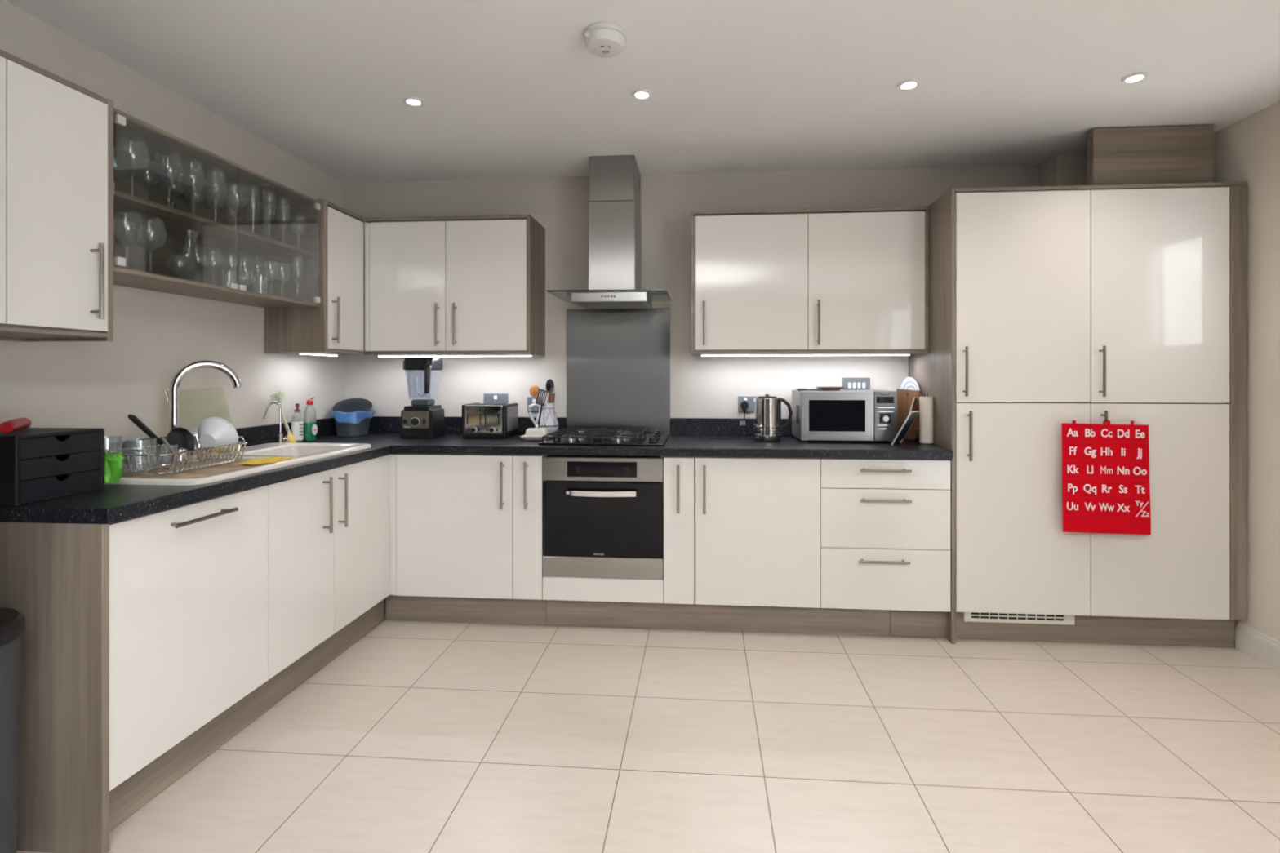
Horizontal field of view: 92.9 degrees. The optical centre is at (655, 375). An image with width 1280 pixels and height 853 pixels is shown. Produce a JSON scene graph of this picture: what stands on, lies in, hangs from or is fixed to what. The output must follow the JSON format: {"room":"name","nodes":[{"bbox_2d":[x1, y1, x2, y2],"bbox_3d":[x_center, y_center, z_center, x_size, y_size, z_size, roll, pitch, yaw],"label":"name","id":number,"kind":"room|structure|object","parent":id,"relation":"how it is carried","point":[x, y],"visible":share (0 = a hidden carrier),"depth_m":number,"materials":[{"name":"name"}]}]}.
{"room":"kitchen","nodes":[
{"label":"kitchen","id":0,"kind":"room"},
{"bbox_2d":[0,0,343,443],"bbox_3d":[-2.195,0.042,0.625,0.100,2.440,6.205,0,0,4],"label":"wall","id":1,"kind":"structure","parent":0,"point":[95,384],"depth_m":2.46,"materials":[{"name":"grey paint"}]},
{"bbox_2d":[0,48,113,342],"bbox_3d":[-1.890,-0.491,1.586,0.357,0.766,0.728,0,0,4],"label":"upper cabinet","id":2,"kind":"object","parent":1,"relation":"attached to","point":[56,133],"visible":1,"depth_m":1.76,"materials":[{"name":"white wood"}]},
{"bbox_2d":[113,107,320,307],"bbox_3d":[-1.846,-0.599,2.488,0.305,0.526,1.076,0,0,4],"label":"upper cabinet","id":3,"kind":"object","parent":1,"relation":"attached to","point":[251,237],"visible":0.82,"depth_m":2.55,"materials":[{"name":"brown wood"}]},
{"bbox_2d":[113,135,150,173],"bbox_3d":[-1.805,-0.710,2.097,0.096,0.213,0.096,0,0,4],"label":"glass","id":4,"kind":"object","parent":3,"relation":"on","point":[118,135],"visible":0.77,"depth_m":2.08,"materials":[{"name":"clear glass"}]},
{"bbox_2d":[133,217,167,271],"bbox_3d":[-1.804,-0.458,2.172,0.093,0.207,0.093,0,0,4],"label":"glass","id":5,"kind":"object","parent":3,"relation":"in","point":[137,217],"visible":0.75,"depth_m":2.17,"materials":[{"name":"clear glass"}]},
{"bbox_2d":[151,151,185,188],"bbox_3d":[-1.793,-0.710,2.241,0.096,0.213,0.096,0,0,4],"label":"glass","id":6,"kind":"object","parent":3,"relation":"on","point":[156,152],"visible":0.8,"depth_m":2.25,"materials":[{"name":"clear glass"}]},
{"bbox_2d":[156,167,187,199],"bbox_3d":[-1.920,-0.710,2.417,0.096,0.213,0.096,0,0,4],"label":"glass","id":7,"kind":"object","parent":3,"relation":"on","point":[161,167],"visible":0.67,"depth_m":2.42,"materials":[{"name":"clear glass"}]},
{"bbox_2d":[171,231,207,282],"bbox_3d":[-1.850,-0.463,2.411,0.124,0.216,0.124,0,0,4],"label":"decanter","id":8,"kind":"object","parent":3,"relation":"in","point":[178,232],"visible":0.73,"depth_m":2.42,"materials":[{"name":"clear glass"}]},
{"bbox_2d":[180,158,204,192],"bbox_3d":[-1.790,-0.717,2.351,0.076,0.226,0.076,0,0,24],"label":"wine glass","id":9,"kind":"object","parent":3,"relation":"on","point":[183,158],"visible":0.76,"depth_m":2.35,"materials":[{"name":"clear glass"}]},
{"bbox_2d":[113,189,315,257],"bbox_3d":[-1.852,-0.594,2.487,0.271,0.018,1.038,0,0,4],"label":"shelf","id":10,"kind":"object","parent":3,"relation":"attached to","point":[127,207],"depth_m":2.44,"materials":[{"name":"brown wood"}]},
{"bbox_2d":[221,180,248,209],"bbox_3d":[-1.768,-0.710,2.560,0.096,0.213,0.096,0,0,4],"label":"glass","id":11,"kind":"object","parent":3,"relation":"on","point":[224,180],"visible":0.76,"depth_m":2.57,"materials":[{"name":"clear glass"}]},
{"bbox_2d":[264,199,369,355],"bbox_3d":[-1.764,-0.489,3.211,0.357,0.767,0.374,0,0,4],"label":"upper cabinet","id":12,"kind":"object","parent":1,"relation":"attached to","point":[336,326],"depth_m":3.09,"materials":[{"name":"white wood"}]},
{"bbox_2d":[5,0,1279,182],"bbox_3d":[0.177,-1.228,0.441,4.859,0.100,6.405,0,0,4],"label":"ceiling","id":13,"kind":"structure","parent":0,"point":[507,88],"depth_m":2.38,"materials":[{"name":"white paint"}]},
{"bbox_2d":[403,96,423,106],"bbox_3d":[-1.039,-1.173,2.609,0.084,0.008,0.084,0,0,4],"label":"recessed light","id":14,"kind":"object","parent":13,"relation":"in","point":[411,100],"visible":1,"depth_m":2.60,"materials":[{"name":"white plastic"}]},
{"bbox_2d":[583,22,626,57],"bbox_3d":[-0.174,-1.149,2.100,0.148,0.056,0.148,0,0,4],"label":"smoke detector","id":15,"kind":"object","parent":13,"relation":"attached to","point":[603,39],"visible":1,"depth_m":2.06,"materials":[{"name":"white plastic"}]},
{"bbox_2d":[631,88,652,99],"bbox_3d":[-0.058,-1.173,2.542,0.084,0.008,0.084,0,0,4],"label":"recessed light","id":16,"kind":"object","parent":13,"relation":"in","point":[640,94],"visible":1,"depth_m":2.54,"materials":[{"name":"white plastic"}]},
{"bbox_2d":[897,79,919,90],"bbox_3d":[1.022,-1.173,2.459,0.084,0.008,0.084,0,0,4],"label":"recessed light","id":17,"kind":"object","parent":13,"relation":"in","point":[909,84],"visible":1,"depth_m":2.46,"materials":[{"name":"white plastic"}]},
{"bbox_2d":[1121,71,1148,83],"bbox_3d":[1.890,-1.173,2.401,0.084,0.008,0.084,0,0,4],"label":"recessed light","id":18,"kind":"object","parent":13,"relation":"in","point":[1136,77],"visible":1,"depth_m":2.40,"materials":[{"name":"white plastic"}]},
{"bbox_2d":[16,598,1279,852],"bbox_3d":[0.177,1.312,0.441,4.859,0.100,6.405,0,0,4],"label":"floor","id":19,"kind":"structure","parent":0,"point":[419,736],"depth_m":2.03,"materials":[{"name":"beige tile"}]},
{"bbox_2d":[0,607,25,852],"bbox_3d":[-1.688,0.922,1.405,0.322,0.680,0.322,0,0,4],"label":"waste bin","id":20,"kind":"object","parent":19,"relation":"on","point":[12,623],"visible":1,"depth_m":1.46,"materials":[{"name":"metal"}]},
{"bbox_2d":[0,522,109,852],"bbox_3d":[-1.754,0.826,1.627,0.613,0.872,0.020,0,0,4],"label":"end panel","id":21,"kind":"object","parent":19,"relation":"on","point":[56,575],"visible":0.84,"depth_m":1.60,"materials":[{"name":"brown wood"}]},
{"bbox_2d":[109,484,267,791],"bbox_3d":[-1.712,0.753,1.936,0.640,0.718,0.598,0,0,4],"label":"dishwasher","id":22,"kind":"object","parent":19,"relation":"on","point":[188,583],"visible":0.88,"depth_m":1.84,"materials":[{"name":"white laminate"}]},
{"bbox_2d":[0,432,953,524],"bbox_3d":[-0.317,0.370,2.545,3.345,0.040,2.075,0,0,4],"label":"countertop","id":23,"kind":"structure","parent":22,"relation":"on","point":[115,503],"depth_m":2.87,"materials":[{"name":"black stone"}]},
{"bbox_2d":[0,427,104,506],"bbox_3d":[-1.862,0.256,1.751,0.340,0.188,0.242,0,0,4],"label":"drawer box","id":24,"kind":"object","parent":23,"relation":"on","point":[37,464],"visible":0.94,"depth_m":1.71,"materials":[{"name":"black plastic"}]},
{"bbox_2d":[0,417,31,433],"bbox_3d":[-1.823,0.142,1.734,0.034,0.037,0.203,0,0,-36],"label":"tube","id":25,"kind":"object","parent":24,"relation":"on","point":[10,426],"visible":1,"depth_m":1.68,"materials":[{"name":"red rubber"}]},
{"bbox_2d":[104,451,125,483],"bbox_3d":[-1.683,0.284,1.882,0.090,0.092,0.046,0,0,4],"label":"plastic bag","id":26,"kind":"object","parent":23,"relation":"on","point":[113,470],"visible":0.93,"depth_m":1.87,"materials":[{"name":"green plastic"}]},
{"bbox_2d":[164,360,242,461],"bbox_3d":[-1.813,0.136,2.445,0.249,0.392,0.067,0,0,-42],"label":"mixer tap","id":27,"kind":"object","parent":23,"relation":"on","point":[182,372],"visible":0.76,"depth_m":2.38,"materials":[{"name":"silver metal"}]},
{"bbox_2d":[104,417,336,466],"bbox_3d":[-1.976,0.300,2.667,0.018,0.100,2.059,0,0,4],"label":"upstand","id":28,"kind":"object","parent":23,"relation":"on","point":[262,434],"visible":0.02,"depth_m":2.94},
{"bbox_2d":[104,442,371,485],"bbox_3d":[-1.668,0.425,2.465,0.525,0.189,1.045,0,0,4],"label":"sink","id":29,"kind":"object","parent":23,"relation":"in","point":[303,452],"visible":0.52,"depth_m":2.51,"materials":[{"name":"white ceramic"}]},
{"bbox_2d":[120,458,267,478],"bbox_3d":[-1.647,0.338,2.225,0.335,0.003,0.440,0,0,4],"label":"mat","id":30,"kind":"object","parent":29,"relation":"on","point":[231,466],"visible":0.56,"depth_m":2.13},
{"bbox_2d":[104,435,247,474],"bbox_3d":[-1.726,0.285,2.190,0.277,0.088,0.438,0,0,4],"label":"dish rack","id":31,"kind":"object","parent":30,"relation":"on","point":[145,455],"visible":0.77,"depth_m":2.15,"materials":[{"name":"silver metal"}]},
{"bbox_2d":[120,437,155,471],"bbox_3d":[-1.761,0.271,2.073,0.094,0.105,0.094,0,0,4],"label":"glass jar","id":32,"kind":"object","parent":31,"relation":"in","point":[147,468],"visible":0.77,"depth_m":2.08,"materials":[{"name":"clear glass"}]},
{"bbox_2d":[127,413,195,455],"bbox_3d":[-1.818,0.226,2.251,0.046,0.177,0.237,0,0,10],"label":"frying pan","id":33,"kind":"object","parent":31,"relation":"in","point":[182,437],"visible":0.73,"depth_m":2.30,"materials":[{"name":"metal"}]},
{"bbox_2d":[155,444,177,465],"bbox_3d":[-1.771,0.288,2.204,0.064,0.070,0.064,0,0,4],"label":"drinking glass","id":34,"kind":"object","parent":31,"relation":"in","point":[162,463],"visible":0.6,"depth_m":2.19,"materials":[{"name":"clear glass"}]},
{"bbox_2d":[160,436,182,462],"bbox_3d":[-1.723,0.270,2.166,0.012,0.104,0.065,0,0,34],"label":"fork","id":35,"kind":"object","parent":31,"relation":"in","point":[162,438],"visible":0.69,"depth_m":2.16,"materials":[{"name":"metal"}]},
{"bbox_2d":[169,447,188,462],"bbox_3d":[-1.785,0.297,2.281,0.060,0.052,0.060,0,0,4],"label":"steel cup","id":36,"kind":"object","parent":31,"relation":"in","point":[177,449],"visible":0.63,"depth_m":2.26,"materials":[{"name":"silver metal"}]},
{"bbox_2d":[192,435,199,462],"bbox_3d":[-1.666,0.270,2.211,0.011,0.103,0.061,0,0,-18],"label":"knife","id":37,"kind":"object","parent":31,"relation":"in","point":[194,437],"visible":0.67,"depth_m":2.20,"materials":[{"name":"metal"}]},
{"bbox_2d":[197,417,238,453],"bbox_3d":[-1.701,0.234,2.344,0.154,0.148,0.088,0,0,0],"label":"bowl","id":38,"kind":"object","parent":31,"relation":"in","point":[213,432],"visible":0.87,"depth_m":2.33,"materials":[{"name":"white ceramic"}]},
{"bbox_2d":[235,456,294,464],"bbox_3d":[-1.499,0.330,2.344,0.124,0.010,0.181,0,0,-6],"label":"cloth","id":39,"kind":"object","parent":30,"relation":"on","point":[271,460],"visible":1,"depth_m":2.34,"materials":[{"name":"yellow fabric"}]},
{"bbox_2d":[262,401,288,442],"bbox_3d":[-1.872,0.239,2.998,0.033,0.220,0.115,0,0,22],"label":"tap","id":40,"kind":"object","parent":23,"relation":"on","point":[280,437],"visible":0.95,"depth_m":3.01,"materials":[{"name":"metal"}]},
{"bbox_2d":[277,433,283,442],"bbox_3d":[-1.863,0.321,3.019,0.032,0.058,0.032,0,0,4],"label":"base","id":41,"kind":"object","parent":40,"relation":"on","point":[280,437],"depth_m":3.01,"materials":[{"name":"metal"}]},
{"bbox_2d":[268,390,296,442],"bbox_3d":[-1.884,0.209,3.072,0.083,0.280,0.138,0,0,29],"label":"dish brush","id":42,"kind":"object","parent":23,"relation":"on","point":[277,397],"visible":0.91,"depth_m":3.07,"materials":[{"name":"yellow plastic"}]},
{"bbox_2d":[291,403,303,442],"bbox_3d":[-1.875,0.248,3.183,0.050,0.202,0.068,0,0,4],"label":"soap bottle","id":43,"kind":"object","parent":23,"relation":"on","point":[297,427],"visible":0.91,"depth_m":3.17,"materials":[{"name":"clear plastic"}]},
{"bbox_2d":[303,396,317,440],"bbox_3d":[-1.849,0.234,3.253,0.056,0.231,0.075,0,0,4],"label":"bottle","id":44,"kind":"object","parent":23,"relation":"on","point":[310,428],"visible":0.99,"depth_m":3.23,"materials":[{"name":"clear plastic"}]},
{"bbox_2d":[329,398,375,436],"bbox_3d":[-1.761,0.244,3.537,0.237,0.212,0.249,0,0,-13],"label":"caddy","id":45,"kind":"object","parent":23,"relation":"on","point":[352,416],"visible":1,"depth_m":3.47,"materials":[{"name":"grey plastic"}]},
{"bbox_2d":[400,356,444,438],"bbox_3d":[-1.320,0.123,3.430,0.188,0.452,0.207,0,0,4],"label":"blender","id":46,"kind":"object","parent":23,"relation":"on","point":[424,419],"visible":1,"depth_m":3.37,"materials":[{"name":"black plastic"}]},
{"bbox_2d":[408,364,439,405],"bbox_3d":[-1.315,0.052,3.427,0.169,0.238,0.201,0,0,4],"label":"jar","id":47,"kind":"object","parent":46,"relation":"on","point":[427,368],"depth_m":3.38,"materials":[{"name":"clear plastic"}]},
{"bbox_2d":[368,416,566,434],"bbox_3d":[-1.207,0.300,3.650,1.362,0.100,0.018,0,0,4],"label":"upstand","id":48,"kind":"object","parent":23,"relation":"on","point":[391,424],"visible":0.36,"depth_m":3.64,"materials":[{"name":"black stone"}]},
{"bbox_2d":[462,402,518,438],"bbox_3d":[-0.945,0.256,3.472,0.252,0.186,0.256,0,0,4],"label":"toaster","id":49,"kind":"object","parent":23,"relation":"on","point":[479,420],"visible":1,"depth_m":3.37,"materials":[{"name":"metal"}]},
{"bbox_2d":[520,424,550,440],"bbox_3d":[-0.640,0.307,3.272,0.162,0.085,0.106,0,0,4],"label":"butter dish","id":50,"kind":"object","parent":23,"relation":"on","point":[535,433],"visible":0.86,"depth_m":3.24,"materials":[{"name":"beige ceramic"}]},
{"bbox_2d":[528,402,558,433],"bbox_3d":[-0.631,0.253,3.476,0.155,0.192,0.136,0,0,30],"label":"jug","id":51,"kind":"object","parent":23,"relation":"on","point":[548,420],"visible":0.68,"depth_m":3.43,"materials":[{"name":"ceramic"}]},
{"bbox_2d":[529,385,541,403],"bbox_3d":[-0.666,0.198,3.476,0.112,0.283,0.018,0,0,-3],"label":"wooden spoon","id":52,"kind":"object","parent":51,"relation":"in","point":[534,389],"visible":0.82,"depth_m":3.47,"materials":[{"name":"orange wood"}]},
{"bbox_2d":[534,388,548,427],"bbox_3d":[-0.649,0.212,3.405,0.050,0.270,0.090,0,0,41],"label":"slotted turner","id":53,"kind":"object","parent":51,"relation":"in","point":[542,404],"visible":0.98,"depth_m":3.41,"materials":[{"name":"black plastic"}]},
{"bbox_2d":[546,378,554,403],"bbox_3d":[-0.603,0.180,3.466,0.049,0.317,0.019,0,0,4],"label":"serving spoon","id":54,"kind":"object","parent":51,"relation":"in","point":[549,384],"visible":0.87,"depth_m":3.46,"materials":[{"name":"black plastic"}]},
{"bbox_2d":[547,393,555,403],"bbox_3d":[-0.600,0.221,3.481,0.054,0.235,0.028,0,0,4],"label":"wooden spatula","id":55,"kind":"object","parent":51,"relation":"in","point":[552,394],"visible":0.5,"depth_m":3.47,"materials":[{"name":"brown wood"}]},
{"bbox_2d":[538,427,669,446],"bbox_3d":[-0.254,0.327,3.270,0.630,0.046,0.510,0,0,4],"label":"gas hob","id":56,"kind":"object","parent":23,"relation":"in","point":[577,437],"visible":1,"depth_m":3.14,"materials":[{"name":"black metal"}]},
{"bbox_2d":[709,400,753,439],"bbox_3d":[0.419,0.249,3.415,0.237,0.200,0.220,0,0,4],"label":"plug","id":57,"kind":"object","parent":23,"relation":"on","point":[744,405],"visible":1,"depth_m":3.48,"materials":[{"name":"black plastic"}]},
{"bbox_2d":[753,394,792,441],"bbox_3d":[0.614,0.226,3.254,0.189,0.246,0.146,0,0,44],"label":"kettle","id":58,"kind":"object","parent":23,"relation":"on","point":[767,425],"visible":1,"depth_m":3.21,"materials":[{"name":"silver metal"}]},
{"bbox_2d":[670,417,897,435],"bbox_3d":[0.758,0.300,3.497,1.350,0.100,0.018,0,0,4],"label":"upstand","id":59,"kind":"object","parent":23,"relation":"on","point":[678,426],"visible":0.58,"depth_m":3.52,"materials":[{"name":"black stone"}]},
{"bbox_2d":[791,389,897,443],"bbox_3d":[1.006,0.216,3.283,0.487,0.268,0.348,0,0,4],"label":"microwave","id":60,"kind":"object","parent":23,"relation":"on","point":[842,415],"visible":0.99,"depth_m":3.13,"materials":[{"name":"metal"}]},
{"bbox_2d":[795,388,822,390],"bbox_3d":[0.818,0.076,3.249,0.130,0.010,0.045,0,0,4],"label":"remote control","id":61,"kind":"object","parent":60,"relation":"on","point":[796,388],"visible":0.98,"depth_m":3.23,"materials":[{"name":"grey plastic"}]},
{"bbox_2d":[816,386,843,390],"bbox_3d":[0.934,0.072,3.268,0.130,0.020,0.080,0,0,4],"label":"glasses case","id":62,"kind":"object","parent":60,"relation":"on","point":[821,388],"visible":0.94,"depth_m":3.23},
{"bbox_2d":[890,410,919,445],"bbox_3d":[1.251,0.264,3.049,0.100,0.172,0.128,0,0,39],"label":"serving tray","id":63,"kind":"object","parent":23,"relation":"on","point":[912,415],"visible":1,"depth_m":3.03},
{"bbox_2d":[900,397,915,443],"bbox_3d":[1.317,0.232,3.175,0.068,0.233,0.173,0,0,24],"label":"baking tray","id":64,"kind":"object","parent":23,"relation":"on","point":[913,402],"visible":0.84,"depth_m":3.09,"materials":[{"name":"silver metal"}]},
{"bbox_2d":[896,388,921,440],"bbox_3d":[1.369,0.212,3.292,0.019,0.274,0.174,0,0,-18],"label":"chopping board","id":65,"kind":"object","parent":23,"relation":"on","point":[904,397],"visible":0.7,"depth_m":3.28,"materials":[{"name":"brown wood"}]},
{"bbox_2d":[900,377,920,396],"bbox_3d":[1.396,0.137,3.329,0.017,0.254,0.254,0,0,-3],"label":"plate","id":66,"kind":"object","parent":23,"relation":"on","point":[908,383],"visible":0.33,"depth_m":3.33,"materials":[{"name":"white ceramic"}]},
{"bbox_2d":[914,387,934,444],"bbox_3d":[1.355,0.207,3.080,0.097,0.284,0.052,0,0,4],"label":"holder","id":67,"kind":"object","parent":23,"relation":"on","point":[925,388],"visible":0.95,"depth_m":3.06,"materials":[{"name":"silver metal"}]},
{"bbox_2d":[919,396,933,443],"bbox_3d":[1.369,0.226,3.079,0.065,0.233,0.065,0,0,4],"label":"paper roll","id":68,"kind":"object","parent":67,"relation":"on","point":[926,403],"visible":1,"depth_m":3.05,"materials":[{"name":"white paper"}]},
{"bbox_2d":[109,599,384,831],"bbox_3d":[-1.461,1.187,2.371,0.018,0.148,1.509,0,0,4],"label":"plinth","id":69,"kind":"object","parent":19,"relation":"on","point":[130,796],"visible":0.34,"depth_m":2.09,"materials":[{"name":"brown wood"}]},
{"bbox_2d":[266,454,389,679],"bbox_3d":[-1.655,0.756,2.663,0.640,0.712,0.857,0,0,4],"label":"base cabinet","id":70,"kind":"object","parent":19,"relation":"on","point":[328,530],"visible":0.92,"depth_m":2.53,"materials":[{"name":"white laminate"}]},
{"bbox_2d":[395,453,514,599],"bbox_3d":[-0.988,0.753,3.309,0.598,0.718,0.625,0,0,4],"label":"base cabinet","id":71,"kind":"object","parent":19,"relation":"on","point":[454,512],"visible":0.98,"depth_m":3.04,"materials":[{"name":"white laminate"}]},
{"bbox_2d":[389,453,397,595],"bbox_3d":[-1.327,0.755,3.080,0.037,0.710,0.026,0,0,4],"label":"post","id":72,"kind":"object","parent":71,"relation":"attached to","point":[392,456],"visible":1,"depth_m":3.07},
{"bbox_2d":[385,595,546,625],"bbox_3d":[-0.973,1.187,3.104,0.839,0.148,0.018,0,0,4],"label":"plinth","id":73,"kind":"object","parent":19,"relation":"on","point":[402,608],"visible":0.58,"depth_m":3.09,"materials":[{"name":"brown wood"}]},
{"bbox_2d":[512,454,543,599],"bbox_3d":[-0.614,0.753,3.280,0.148,0.718,0.625,0,0,4],"label":"base cabinet","id":74,"kind":"object","parent":19,"relation":"on","point":[527,469],"visible":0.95,"depth_m":3.01,"materials":[{"name":"white laminate"}]},
{"bbox_2d":[542,454,663,603],"bbox_3d":[-0.239,0.753,3.271,0.598,0.718,0.585,0,0,4],"label":"housing","id":75,"kind":"object","parent":19,"relation":"on","point":[559,588],"visible":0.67,"depth_m":2.98,"materials":[{"name":"white laminate"}]},
{"bbox_2d":[542,454,662,579],"bbox_3d":[-0.242,0.696,3.231,0.594,0.593,0.596,0,0,4],"label":"oven","id":76,"kind":"object","parent":75,"relation":"in","point":[602,515],"visible":0.99,"depth_m":2.98,"materials":[{"name":"black glass"}]},
{"bbox_2d":[663,456,694,604],"bbox_3d":[0.134,0.753,3.222,0.148,0.718,0.625,0,0,4],"label":"base cabinet","id":77,"kind":"object","parent":19,"relation":"on","point":[678,471],"visible":0.98,"depth_m":2.95,"materials":[{"name":"white laminate"}]},
{"bbox_2d":[546,600,889,636],"bbox_3d":[0.288,1.187,3.006,1.688,0.148,0.018,0,0,4],"label":"plinth","id":78,"kind":"object","parent":19,"relation":"on","point":[779,620],"visible":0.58,"depth_m":3.00,"materials":[{"name":"brown wood"}]},
{"bbox_2d":[694,456,820,608],"bbox_3d":[0.507,0.753,3.193,0.598,0.718,0.625,0,0,4],"label":"base cabinet","id":79,"kind":"object","parent":19,"relation":"on","point":[757,519],"visible":0.98,"depth_m":2.92,"materials":[{"name":"white laminate"}]},
{"bbox_2d":[819,457,950,612],"bbox_3d":[1.106,0.753,3.147,0.598,0.718,0.625,0,0,4],"label":"drawer unit","id":80,"kind":"object","parent":19,"relation":"on","point":[885,523],"visible":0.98,"depth_m":2.87,"materials":[{"name":"white laminate"}]},
{"bbox_2d":[908,188,955,644],"bbox_3d":[1.419,0.193,3.151,0.018,2.138,0.605,0,0,4],"label":"panel","id":81,"kind":"object","parent":19,"relation":"on","point":[935,371],"visible":0.48,"depth_m":2.95,"materials":[{"name":"brown wood"}]},
{"bbox_2d":[955,190,1090,615],"bbox_3d":[1.721,0.128,3.021,0.598,1.968,0.470,0,0,4],"label":"tall cabinet","id":82,"kind":"object","parent":19,"relation":"on","point":[1023,259],"visible":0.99,"depth_m":2.83,"materials":[{"name":"white laminate"}]},
{"bbox_2d":[955,181,1246,192],"bbox_3d":[2.056,-0.867,3.015,1.271,0.018,0.431,0,0,4],"label":"panel","id":83,"kind":"object","parent":82,"relation":"on","point":[1244,183],"visible":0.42,"depth_m":2.80,"materials":[{"name":"brown wood"}]},
{"bbox_2d":[1086,124,1213,185],"bbox_3d":[2.343,-1.024,2.888,0.537,0.293,0.050,0,0,4],"label":"panel","id":84,"kind":"object","parent":82,"relation":"on","point":[1171,154],"visible":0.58,"depth_m":2.86,"materials":[{"name":"brown wood"}]},
{"bbox_2d":[889,609,1235,648],"bbox_3d":[1.905,1.187,2.880,1.552,0.148,0.018,0,0,4],"label":"plinth","id":85,"kind":"object","parent":19,"relation":"on","point":[904,624],"visible":0.58,"depth_m":2.86,"materials":[{"name":"brown wood"}]},
{"bbox_2d":[963,612,1074,625],"bbox_3d":[1.718,1.144,2.880,0.502,0.059,0.010,0,0,4],"label":"vent grille","id":86,"kind":"object","parent":85,"relation":"in","point":[967,616],"visible":0.81,"depth_m":2.88,"materials":[{"name":"white plastic"}]},
{"bbox_2d":[1087,186,1246,621],"bbox_3d":[2.354,0.127,2.972,0.669,1.969,0.470,0,0,4],"label":"tall cabinet","id":87,"kind":"object","parent":19,"relation":"on","point":[1160,257],"depth_m":2.77,"materials":[{"name":"white laminate"}]},
{"bbox_2d":[1062,419,1151,535],"bbox_3d":[2.038,0.461,2.762,0.382,0.521,0.042,0,0,4],"label":"wall hanging","id":88,"kind":"object","parent":87,"relation":"hanging from","point":[1106,488],"depth_m":2.75,"materials":[{"name":"red fabric"}]},
{"bbox_2d":[343,164,1039,454],"bbox_3d":[0.422,0.042,3.583,4.859,2.440,0.100,0,0,4],"label":"wall","id":89,"kind":"structure","parent":0,"point":[701,386],"depth_m":3.56,"materials":[{"name":"grey paint"}]},
{"bbox_2d":[364,214,545,356],"bbox_3d":[-1.137,-0.489,3.471,0.934,0.767,0.363,0,0,4],"label":"upper cabinet","id":90,"kind":"object","parent":89,"relation":"attached to","point":[460,285],"depth_m":3.33,"materials":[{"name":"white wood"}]},
{"bbox_2d":[377,355,531,356],"bbox_3d":[-1.147,-0.107,3.462,0.892,0.004,0.017,0,0,4],"label":"diffuser","id":91,"kind":"object","parent":90,"relation":"attached to","point":[378,356],"depth_m":3.45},
{"bbox_2d":[483,393,507,404],"bbox_3d":[-0.957,0.153,3.634,0.148,0.086,0.011,0,0,4],"label":"power socket","id":92,"kind":"object","parent":89,"relation":"attached to","point":[487,397],"visible":0.79,"depth_m":3.63,"materials":[{"name":"grey metal"}]},
{"bbox_2d":[527,396,541,411],"bbox_3d":[-0.723,0.173,3.616,0.086,0.086,0.011,0,0,4],"label":"power socket","id":93,"kind":"object","parent":89,"relation":"attached to","point":[531,400],"visible":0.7,"depth_m":3.62,"materials":[{"name":"grey metal"}]},
{"bbox_2d":[546,155,671,308],"bbox_3d":[-0.237,-0.776,3.350,0.618,0.801,0.466,0,0,4],"label":"hood","id":94,"kind":"object","parent":89,"relation":"attached to","point":[615,218],"visible":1,"depth_m":3.25,"materials":[{"name":"metal"}]},
{"bbox_2d":[571,291,652,308],"bbox_3d":[-0.229,-0.403,3.295,0.395,0.055,0.326,0,0,4],"label":"hood","id":95,"kind":"object","parent":94,"relation":"attached to","point":[590,300],"depth_m":3.15,"materials":[{"name":"grey metal"}]},
{"bbox_2d":[566,308,670,435],"bbox_3d":[-0.221,-0.020,3.576,0.612,0.738,0.014,0,0,4],"label":"backsplash","id":96,"kind":"structure","parent":89,"relation":"attached to","point":[618,360],"depth_m":3.57,"materials":[{"name":"metal"}]},
{"bbox_2d":[737,395,757,412],"bbox_3d":[0.550,0.167,3.517,0.147,0.090,0.011,0,0,4],"label":"power socket","id":97,"kind":"object","parent":89,"relation":"attached to","point":[750,400],"visible":0.68,"depth_m":3.52,"materials":[{"name":"grey metal"}]},
{"bbox_2d":[690,206,928,355],"bbox_3d":[0.807,-0.489,3.320,1.224,0.767,0.363,0,0,4],"label":"upper cabinet","id":98,"kind":"object","parent":89,"relation":"attached to","point":[851,280],"depth_m":3.18,"materials":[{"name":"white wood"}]},
{"bbox_2d":[702,355,910,355],"bbox_3d":[0.807,-0.107,3.310,1.112,0.004,0.017,0,0,4],"label":"diffuser","id":99,"kind":"object","parent":98,"relation":"attached to","point":[702,355],"depth_m":3.30,"materials":[{"name":"white plastic"}]},
{"bbox_2d":[842,377,870,389],"bbox_3d":[1.144,0.063,3.470,0.154,0.098,0.012,0,0,4],"label":"switch panel","id":100,"kind":"object","parent":89,"relation":"attached to","point":[847,383],"visible":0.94,"depth_m":3.47,"materials":[{"name":"grey metal"}]},
{"bbox_2d":[1040,152,1086,186],"bbox_3d":[2.437,0.042,3.294,0.596,2.440,0.165,0,0,4],"label":"trim","id":101,"kind":"structure","parent":89,"relation":"attached to","point":[1060,169],"depth_m":3.23,"materials":[{"name":"grey paint"}]},
{"bbox_2d":[1213,101,1279,640],"bbox_3d":[2.550,0.042,0.256,0.100,2.440,6.205,0,0,4],"label":"wall","id":102,"kind":"structure","parent":0,"point":[1247,149],"depth_m":2.71,"materials":[{"name":"beige paint"}]},
{"bbox_2d":[1235,622,1279,671],"bbox_3d":[2.558,1.203,1.135,0.020,0.118,3.360,0,0,4],"label":"baseboard","id":103,"kind":"structure","parent":102,"relation":"attached to","point":[1262,647],"depth_m":2.70,"materials":[{"name":"white wood"}]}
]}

